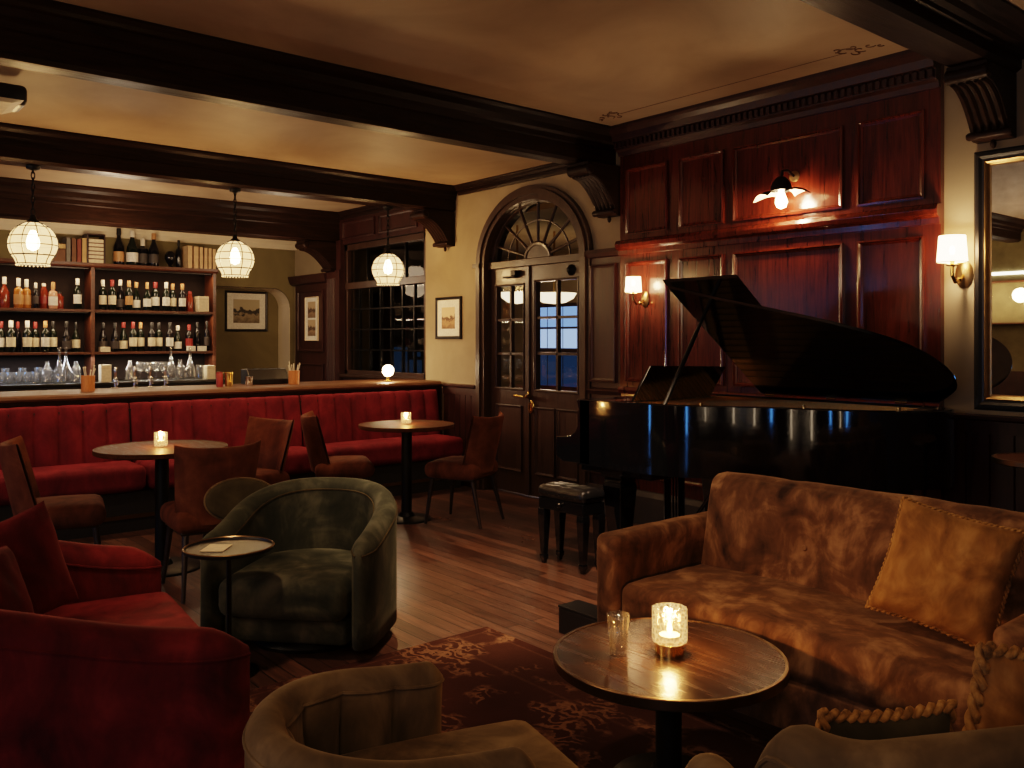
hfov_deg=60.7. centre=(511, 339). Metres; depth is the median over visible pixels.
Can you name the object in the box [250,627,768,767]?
rug
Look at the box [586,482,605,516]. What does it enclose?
baseboard
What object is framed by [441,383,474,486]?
trim
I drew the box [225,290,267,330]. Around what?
framed picture
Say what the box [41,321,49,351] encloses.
bottle
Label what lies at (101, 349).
carton
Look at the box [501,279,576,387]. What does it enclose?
wall
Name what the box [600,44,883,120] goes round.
trim
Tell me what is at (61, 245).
book
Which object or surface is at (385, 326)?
window
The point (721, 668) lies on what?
coffee table
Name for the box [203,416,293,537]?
cafe chair
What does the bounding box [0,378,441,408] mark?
countertop
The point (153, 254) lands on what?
bottle
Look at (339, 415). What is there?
cushion
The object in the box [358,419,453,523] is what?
cafe table
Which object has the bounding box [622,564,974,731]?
seat cushion
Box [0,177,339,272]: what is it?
ceiling beam
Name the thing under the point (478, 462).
cafe chair
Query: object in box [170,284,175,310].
bottle
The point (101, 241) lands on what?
book
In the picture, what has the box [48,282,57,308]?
bottle
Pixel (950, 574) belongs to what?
cushion
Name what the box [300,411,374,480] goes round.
cafe chair
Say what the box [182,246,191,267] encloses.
book
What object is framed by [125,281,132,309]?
bottle
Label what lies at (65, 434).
cushion
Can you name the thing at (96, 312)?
light
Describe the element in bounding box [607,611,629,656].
drinking glass
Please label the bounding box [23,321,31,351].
bottle
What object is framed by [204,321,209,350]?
bottle
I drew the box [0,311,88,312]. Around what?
light
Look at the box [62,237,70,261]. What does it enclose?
book
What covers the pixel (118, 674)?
loveseat
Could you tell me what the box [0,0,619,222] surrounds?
ceiling beam
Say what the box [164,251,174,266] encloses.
round vase
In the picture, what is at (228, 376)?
cocktail shaker
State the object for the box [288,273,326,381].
panelling
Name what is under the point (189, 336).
bottle
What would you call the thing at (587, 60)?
ceiling
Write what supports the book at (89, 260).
on the bottle shelves
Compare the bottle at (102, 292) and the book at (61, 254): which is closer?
the book at (61, 254)
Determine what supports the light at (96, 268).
attached to the bottle shelves
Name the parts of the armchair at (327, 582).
seat rail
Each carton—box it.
[99,347,109,351]
[99,365,110,381]
[186,346,195,350]
[194,296,208,311]
[197,346,206,350]
[204,365,214,378]
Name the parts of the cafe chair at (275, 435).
backrest, seat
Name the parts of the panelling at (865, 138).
skirting, crown moulding, ledge moulding, chair rail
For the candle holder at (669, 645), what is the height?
0.151 m
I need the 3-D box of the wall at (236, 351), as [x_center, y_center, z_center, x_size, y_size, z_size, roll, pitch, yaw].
[-6.261,0.050,9.169,8.560,2.800,0.500,0,0,-40]
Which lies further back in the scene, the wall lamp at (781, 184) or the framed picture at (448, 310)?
the framed picture at (448, 310)
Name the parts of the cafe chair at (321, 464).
backrest, seat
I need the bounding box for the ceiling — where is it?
[0,0,1023,211]
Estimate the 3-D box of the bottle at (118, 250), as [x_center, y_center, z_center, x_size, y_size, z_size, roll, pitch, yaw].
[-4.532,-1.074,10.087,0.118,0.425,0.118,0,0,-39]
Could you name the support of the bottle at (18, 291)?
on the bottle shelves
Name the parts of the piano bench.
leg, leg, seat, leg, leg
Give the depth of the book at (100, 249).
9.82 m
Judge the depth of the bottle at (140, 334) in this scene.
10.18 m
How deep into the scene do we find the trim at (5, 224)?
10.45 m
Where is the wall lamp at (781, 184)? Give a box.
[753,169,810,202]
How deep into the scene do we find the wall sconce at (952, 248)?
4.93 m
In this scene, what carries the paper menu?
on the side table at (243, 546)
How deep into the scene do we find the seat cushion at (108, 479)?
6.43 m
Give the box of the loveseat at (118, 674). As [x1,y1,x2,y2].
[0,540,250,767]
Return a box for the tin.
[216,372,222,386]
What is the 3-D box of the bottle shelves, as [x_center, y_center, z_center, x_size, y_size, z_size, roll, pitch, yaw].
[-5.376,-0.200,9.373,4.420,1.320,0.318,0,0,-40]
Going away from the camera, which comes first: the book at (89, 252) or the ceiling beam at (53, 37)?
the ceiling beam at (53, 37)
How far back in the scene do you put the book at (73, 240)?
9.68 m
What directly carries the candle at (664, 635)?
on the candle holder at (669, 645)
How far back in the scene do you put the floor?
5.25 m
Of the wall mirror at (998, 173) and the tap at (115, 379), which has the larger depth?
the tap at (115, 379)
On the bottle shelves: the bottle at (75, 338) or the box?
the bottle at (75, 338)
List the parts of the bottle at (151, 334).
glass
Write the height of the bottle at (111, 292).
0.339 m
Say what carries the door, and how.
in the wall at (450, 273)
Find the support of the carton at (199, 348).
on the bottle shelves
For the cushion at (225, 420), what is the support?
on the banquette
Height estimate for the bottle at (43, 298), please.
0.274 m
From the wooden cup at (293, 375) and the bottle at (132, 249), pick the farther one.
the bottle at (132, 249)
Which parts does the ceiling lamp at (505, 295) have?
lamp shade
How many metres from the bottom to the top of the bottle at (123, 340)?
0.339 m
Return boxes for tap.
[112,367,118,388]
[131,367,137,387]
[146,366,153,387]
[161,366,168,386]
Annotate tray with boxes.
[183,537,273,559]
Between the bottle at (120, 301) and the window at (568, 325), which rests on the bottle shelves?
the bottle at (120, 301)
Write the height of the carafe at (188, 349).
0.388 m
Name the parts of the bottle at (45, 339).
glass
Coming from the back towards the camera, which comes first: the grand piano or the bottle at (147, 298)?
the bottle at (147, 298)
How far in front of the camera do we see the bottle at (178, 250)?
10.50 m
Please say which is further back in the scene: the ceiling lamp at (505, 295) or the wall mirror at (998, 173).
the ceiling lamp at (505, 295)
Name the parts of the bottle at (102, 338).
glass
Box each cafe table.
[92,440,227,577]
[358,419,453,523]
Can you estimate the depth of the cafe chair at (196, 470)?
4.88 m
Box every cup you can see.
[81,365,95,391]
[245,376,252,385]
[288,362,299,383]
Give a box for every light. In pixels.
[0,264,88,268]
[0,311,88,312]
[96,268,210,274]
[96,312,208,314]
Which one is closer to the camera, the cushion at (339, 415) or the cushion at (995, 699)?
the cushion at (995, 699)
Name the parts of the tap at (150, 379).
tap handle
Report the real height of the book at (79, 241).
0.260 m
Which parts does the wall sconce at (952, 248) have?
lamp shade, arm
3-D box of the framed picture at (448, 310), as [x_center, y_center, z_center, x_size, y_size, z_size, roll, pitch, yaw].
[-0.654,-0.225,8.957,0.028,0.430,0.440,0,0,-40]
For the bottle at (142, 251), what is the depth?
10.21 m
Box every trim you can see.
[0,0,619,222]
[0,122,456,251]
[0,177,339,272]
[0,218,296,250]
[327,240,344,380]
[338,206,391,219]
[340,209,425,244]
[343,378,441,434]
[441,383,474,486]
[453,163,568,195]
[585,248,619,484]
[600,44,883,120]
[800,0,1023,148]
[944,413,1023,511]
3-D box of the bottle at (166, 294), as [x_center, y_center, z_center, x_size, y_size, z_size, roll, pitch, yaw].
[-4.088,-0.513,10.346,0.083,0.339,0.082,0,0,-32]
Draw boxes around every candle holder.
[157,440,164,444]
[655,631,684,658]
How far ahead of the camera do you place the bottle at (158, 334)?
10.31 m
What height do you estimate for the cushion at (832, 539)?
0.503 m
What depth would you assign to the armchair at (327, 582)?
4.06 m
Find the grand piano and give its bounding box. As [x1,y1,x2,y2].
[556,275,956,531]
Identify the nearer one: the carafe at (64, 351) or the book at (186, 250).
the carafe at (64, 351)
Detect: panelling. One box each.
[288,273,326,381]
[609,50,943,523]
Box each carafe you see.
[53,349,65,383]
[59,351,72,382]
[184,349,195,378]
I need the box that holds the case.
[82,233,104,262]
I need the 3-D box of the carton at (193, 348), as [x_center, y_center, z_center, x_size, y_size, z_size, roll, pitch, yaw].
[-3.843,0.103,10.475,0.092,0.060,0.062,0,0,-40]
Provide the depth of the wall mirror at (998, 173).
4.91 m
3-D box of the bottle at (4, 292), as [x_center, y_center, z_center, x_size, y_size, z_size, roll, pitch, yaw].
[-5.404,-0.507,9.313,0.103,0.328,0.106,0,0,-35]
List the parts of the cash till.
drawer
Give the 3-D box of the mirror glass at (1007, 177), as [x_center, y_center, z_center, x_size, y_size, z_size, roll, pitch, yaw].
[3.021,-0.338,4.573,0.008,1.305,0.980,0,0,-40]
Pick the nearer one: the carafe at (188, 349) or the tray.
the tray
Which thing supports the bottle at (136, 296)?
on the bottle shelves
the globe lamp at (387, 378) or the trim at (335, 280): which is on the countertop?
the globe lamp at (387, 378)
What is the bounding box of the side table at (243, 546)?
[182,536,274,677]
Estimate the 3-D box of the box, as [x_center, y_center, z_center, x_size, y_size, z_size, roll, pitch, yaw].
[0.445,1.381,4.191,0.146,0.137,0.506,0,0,-40]
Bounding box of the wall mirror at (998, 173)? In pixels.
[974,145,1023,411]
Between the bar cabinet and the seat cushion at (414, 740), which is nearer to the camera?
the seat cushion at (414, 740)
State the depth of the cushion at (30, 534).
2.94 m
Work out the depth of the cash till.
8.31 m
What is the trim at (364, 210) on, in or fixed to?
attached to the wall at (450, 273)
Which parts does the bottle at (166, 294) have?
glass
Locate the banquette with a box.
[0,389,462,540]
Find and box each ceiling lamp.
[501,286,522,303]
[540,281,576,303]
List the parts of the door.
handle, key plate, transom rail, hub panel, pane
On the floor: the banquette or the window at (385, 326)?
the banquette
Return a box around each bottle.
[0,277,9,307]
[0,322,5,352]
[6,321,15,351]
[14,278,22,307]
[15,322,20,351]
[23,279,30,307]
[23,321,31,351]
[32,322,39,351]
[33,283,38,307]
[39,283,47,308]
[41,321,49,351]
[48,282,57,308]
[49,321,56,351]
[57,292,63,308]
[62,321,70,351]
[72,322,79,351]
[73,279,81,308]
[99,280,106,309]
[99,323,106,346]
[108,280,115,309]
[111,323,118,351]
[113,228,123,263]
[116,280,124,309]
[119,322,127,351]
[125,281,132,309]
[126,231,137,264]
[129,322,136,350]
[133,282,139,310]
[137,322,143,350]
[138,238,147,265]
[143,282,150,310]
[148,233,158,265]
[148,322,155,350]
[151,282,159,310]
[155,322,162,350]
[162,282,169,310]
[166,323,173,350]
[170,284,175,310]
[174,325,181,350]
[176,240,181,267]
[179,284,185,310]
[185,325,192,349]
[186,292,192,311]
[194,322,200,350]
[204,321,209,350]
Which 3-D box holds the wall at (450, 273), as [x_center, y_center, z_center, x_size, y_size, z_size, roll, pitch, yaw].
[1.113,-0.150,6.993,0.160,3.200,12.500,0,0,-40]
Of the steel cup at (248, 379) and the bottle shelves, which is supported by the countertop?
the steel cup at (248, 379)
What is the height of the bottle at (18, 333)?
0.328 m
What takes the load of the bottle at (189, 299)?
on the bottle shelves
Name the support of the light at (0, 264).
attached to the bottle shelves
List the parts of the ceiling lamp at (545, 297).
lamp shade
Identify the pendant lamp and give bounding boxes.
[7,165,58,266]
[215,188,254,277]
[371,206,404,285]
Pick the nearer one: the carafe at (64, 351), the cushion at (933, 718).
the cushion at (933, 718)
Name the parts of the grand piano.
rail, leg, frame, leg, lid, leg, iron plate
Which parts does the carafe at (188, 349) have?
glass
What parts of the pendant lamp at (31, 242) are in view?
lamp shade, chain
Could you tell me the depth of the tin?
7.84 m
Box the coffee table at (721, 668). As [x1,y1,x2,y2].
[553,617,789,767]
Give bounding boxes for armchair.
[200,477,397,653]
[242,661,578,767]
[685,724,1023,767]
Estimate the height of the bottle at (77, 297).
0.339 m
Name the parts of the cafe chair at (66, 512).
backrest, seat, seat frame, leg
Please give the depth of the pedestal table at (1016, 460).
4.27 m
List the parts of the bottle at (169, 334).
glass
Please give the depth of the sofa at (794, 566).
3.34 m
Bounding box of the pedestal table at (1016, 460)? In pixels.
[991,453,1023,468]
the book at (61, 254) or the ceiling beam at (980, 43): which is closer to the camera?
the ceiling beam at (980, 43)
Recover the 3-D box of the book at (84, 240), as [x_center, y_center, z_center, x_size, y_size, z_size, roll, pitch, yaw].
[-4.820,-0.998,9.813,0.050,0.275,0.180,0,0,-40]
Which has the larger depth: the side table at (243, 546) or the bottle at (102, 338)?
the bottle at (102, 338)
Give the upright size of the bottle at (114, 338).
0.328 m
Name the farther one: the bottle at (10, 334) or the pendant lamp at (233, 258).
the bottle at (10, 334)
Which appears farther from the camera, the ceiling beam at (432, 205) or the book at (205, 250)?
the book at (205, 250)
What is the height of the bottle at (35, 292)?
0.274 m
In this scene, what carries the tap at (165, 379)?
on the countertop
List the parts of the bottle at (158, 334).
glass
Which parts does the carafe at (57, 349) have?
glass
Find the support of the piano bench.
on the floor
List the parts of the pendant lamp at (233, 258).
lamp shade, chain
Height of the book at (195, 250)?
0.266 m
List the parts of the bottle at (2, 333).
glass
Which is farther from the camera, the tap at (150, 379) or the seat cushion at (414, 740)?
the tap at (150, 379)
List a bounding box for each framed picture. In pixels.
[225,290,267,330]
[305,296,318,340]
[435,296,461,338]
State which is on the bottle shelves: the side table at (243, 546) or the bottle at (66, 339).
the bottle at (66, 339)
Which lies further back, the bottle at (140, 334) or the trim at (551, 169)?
the bottle at (140, 334)
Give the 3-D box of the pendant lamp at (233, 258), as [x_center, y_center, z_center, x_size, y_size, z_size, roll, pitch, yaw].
[-2.382,-0.923,7.524,0.326,0.768,0.326,0,0,22]
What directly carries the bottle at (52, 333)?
on the bottle shelves
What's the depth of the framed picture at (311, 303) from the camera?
11.13 m
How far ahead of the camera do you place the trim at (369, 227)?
9.97 m
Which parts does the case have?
panel, panel, panel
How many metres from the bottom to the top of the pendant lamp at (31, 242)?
0.755 m
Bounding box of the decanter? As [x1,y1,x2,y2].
[41,365,52,382]
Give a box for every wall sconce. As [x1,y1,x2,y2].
[625,276,648,306]
[936,234,972,287]
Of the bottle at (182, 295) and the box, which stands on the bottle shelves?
the bottle at (182, 295)
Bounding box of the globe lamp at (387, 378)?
[384,376,391,381]
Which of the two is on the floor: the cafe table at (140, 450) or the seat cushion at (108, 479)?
the cafe table at (140, 450)
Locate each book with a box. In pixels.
[52,249,65,260]
[59,243,65,248]
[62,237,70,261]
[71,238,76,261]
[77,239,81,261]
[80,238,86,262]
[88,239,103,243]
[88,243,103,247]
[88,247,103,251]
[88,251,103,254]
[88,255,103,258]
[88,259,103,262]
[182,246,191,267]
[192,246,198,267]
[199,247,202,268]
[203,248,207,268]
[208,248,211,268]
[212,249,215,268]
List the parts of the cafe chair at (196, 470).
leg, leg, seat frame, seat, backrest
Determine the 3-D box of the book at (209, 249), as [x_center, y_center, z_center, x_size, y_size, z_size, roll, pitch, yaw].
[-3.735,-0.987,10.721,0.042,0.254,0.190,0,0,-40]
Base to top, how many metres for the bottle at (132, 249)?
0.404 m
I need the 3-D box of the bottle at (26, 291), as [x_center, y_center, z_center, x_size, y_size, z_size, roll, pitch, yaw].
[-5.242,-0.499,9.448,0.092,0.312,0.092,0,0,-44]
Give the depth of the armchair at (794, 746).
1.36 m
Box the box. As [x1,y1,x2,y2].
[558,600,596,633]
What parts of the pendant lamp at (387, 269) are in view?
lamp shade, chain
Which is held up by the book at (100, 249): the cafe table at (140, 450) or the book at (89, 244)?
the book at (89, 244)
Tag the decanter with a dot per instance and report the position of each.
(45, 365)
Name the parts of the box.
lid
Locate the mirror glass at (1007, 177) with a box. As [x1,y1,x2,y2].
[992,162,1023,395]
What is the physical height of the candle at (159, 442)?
0.088 m
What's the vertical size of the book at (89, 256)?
0.042 m
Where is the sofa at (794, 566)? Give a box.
[597,471,1023,731]
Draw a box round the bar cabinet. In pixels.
[0,378,224,391]
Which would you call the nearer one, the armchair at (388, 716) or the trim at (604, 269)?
the armchair at (388, 716)
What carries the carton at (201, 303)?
on the bottle shelves
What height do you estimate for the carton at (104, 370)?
0.190 m
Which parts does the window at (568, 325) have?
pane, pane, pane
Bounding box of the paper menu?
[199,544,232,551]
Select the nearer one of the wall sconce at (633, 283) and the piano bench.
the piano bench
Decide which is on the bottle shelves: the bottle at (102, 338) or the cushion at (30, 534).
the bottle at (102, 338)
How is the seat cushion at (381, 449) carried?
on the banquette
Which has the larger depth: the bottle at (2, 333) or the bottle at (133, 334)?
the bottle at (133, 334)
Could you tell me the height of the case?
0.330 m
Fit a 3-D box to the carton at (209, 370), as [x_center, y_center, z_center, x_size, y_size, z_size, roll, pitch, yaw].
[-3.622,0.385,10.477,0.102,0.160,0.122,0,0,-40]
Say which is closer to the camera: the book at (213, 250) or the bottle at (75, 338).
the bottle at (75, 338)
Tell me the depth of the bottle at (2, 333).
9.27 m
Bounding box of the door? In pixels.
[472,184,593,496]
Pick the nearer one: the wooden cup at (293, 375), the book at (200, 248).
the wooden cup at (293, 375)
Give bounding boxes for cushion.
[0,403,130,469]
[0,460,145,505]
[0,501,78,613]
[0,545,33,612]
[43,592,198,626]
[129,395,301,462]
[135,446,312,488]
[219,548,351,621]
[299,389,439,446]
[325,434,462,465]
[341,720,578,767]
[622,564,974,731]
[701,471,1023,624]
[815,699,957,739]
[865,496,1023,647]
[962,641,1023,730]
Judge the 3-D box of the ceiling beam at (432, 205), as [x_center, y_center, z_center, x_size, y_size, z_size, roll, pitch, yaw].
[-3.893,-1.250,6.260,8.460,0.700,0.380,0,0,-40]
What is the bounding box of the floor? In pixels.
[65,485,782,740]
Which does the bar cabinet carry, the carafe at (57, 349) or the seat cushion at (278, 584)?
the carafe at (57, 349)
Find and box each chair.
[0,435,105,544]
[160,440,260,603]
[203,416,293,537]
[203,477,270,520]
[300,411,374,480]
[424,411,503,528]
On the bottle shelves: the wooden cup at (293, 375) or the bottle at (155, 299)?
the bottle at (155, 299)
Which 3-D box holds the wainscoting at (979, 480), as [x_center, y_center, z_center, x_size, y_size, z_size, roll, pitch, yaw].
[3.769,0.937,3.646,0.057,1.026,3.877,0,0,-40]
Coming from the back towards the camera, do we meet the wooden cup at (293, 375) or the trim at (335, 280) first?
the trim at (335, 280)
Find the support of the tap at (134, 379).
on the countertop
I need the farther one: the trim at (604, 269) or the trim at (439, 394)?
the trim at (439, 394)
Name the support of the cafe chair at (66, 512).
on the floor
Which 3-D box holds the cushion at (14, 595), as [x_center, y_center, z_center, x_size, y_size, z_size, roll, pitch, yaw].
[-1.538,0.786,2.558,0.197,0.376,0.403,0,0,4]
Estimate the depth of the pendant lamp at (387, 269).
8.40 m
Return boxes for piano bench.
[538,481,605,574]
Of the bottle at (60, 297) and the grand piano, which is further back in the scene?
the bottle at (60, 297)
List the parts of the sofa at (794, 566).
armrest, seat rail, armrest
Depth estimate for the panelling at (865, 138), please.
5.86 m
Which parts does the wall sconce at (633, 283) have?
lamp shade, arm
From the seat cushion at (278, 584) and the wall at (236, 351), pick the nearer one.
the seat cushion at (278, 584)
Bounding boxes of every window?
[338,232,425,379]
[540,303,576,390]
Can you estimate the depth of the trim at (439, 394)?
9.06 m
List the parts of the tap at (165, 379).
tap handle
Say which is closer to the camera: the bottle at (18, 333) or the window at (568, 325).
the bottle at (18, 333)
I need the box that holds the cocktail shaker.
[224,372,233,386]
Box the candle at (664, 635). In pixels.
[659,631,679,640]
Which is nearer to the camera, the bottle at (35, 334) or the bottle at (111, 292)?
the bottle at (35, 334)
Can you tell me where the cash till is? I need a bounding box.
[241,368,288,384]
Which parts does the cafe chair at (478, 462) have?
leg, leg, seat, seat frame, leg, backrest, leg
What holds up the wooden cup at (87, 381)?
on the countertop
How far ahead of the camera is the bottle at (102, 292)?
9.91 m
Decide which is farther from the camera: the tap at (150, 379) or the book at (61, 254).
the book at (61, 254)
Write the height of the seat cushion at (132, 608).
0.214 m
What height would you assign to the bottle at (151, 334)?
0.339 m
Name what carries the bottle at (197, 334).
on the bottle shelves
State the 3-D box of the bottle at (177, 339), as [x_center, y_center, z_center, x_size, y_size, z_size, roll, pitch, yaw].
[-4.005,-0.021,10.483,0.087,0.306,0.088,0,0,45]
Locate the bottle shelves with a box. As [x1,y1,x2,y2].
[0,258,218,382]
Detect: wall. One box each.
[0,230,294,383]
[295,59,1023,434]
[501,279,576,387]
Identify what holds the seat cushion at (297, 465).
on the banquette
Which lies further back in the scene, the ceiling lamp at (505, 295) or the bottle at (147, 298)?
the bottle at (147, 298)

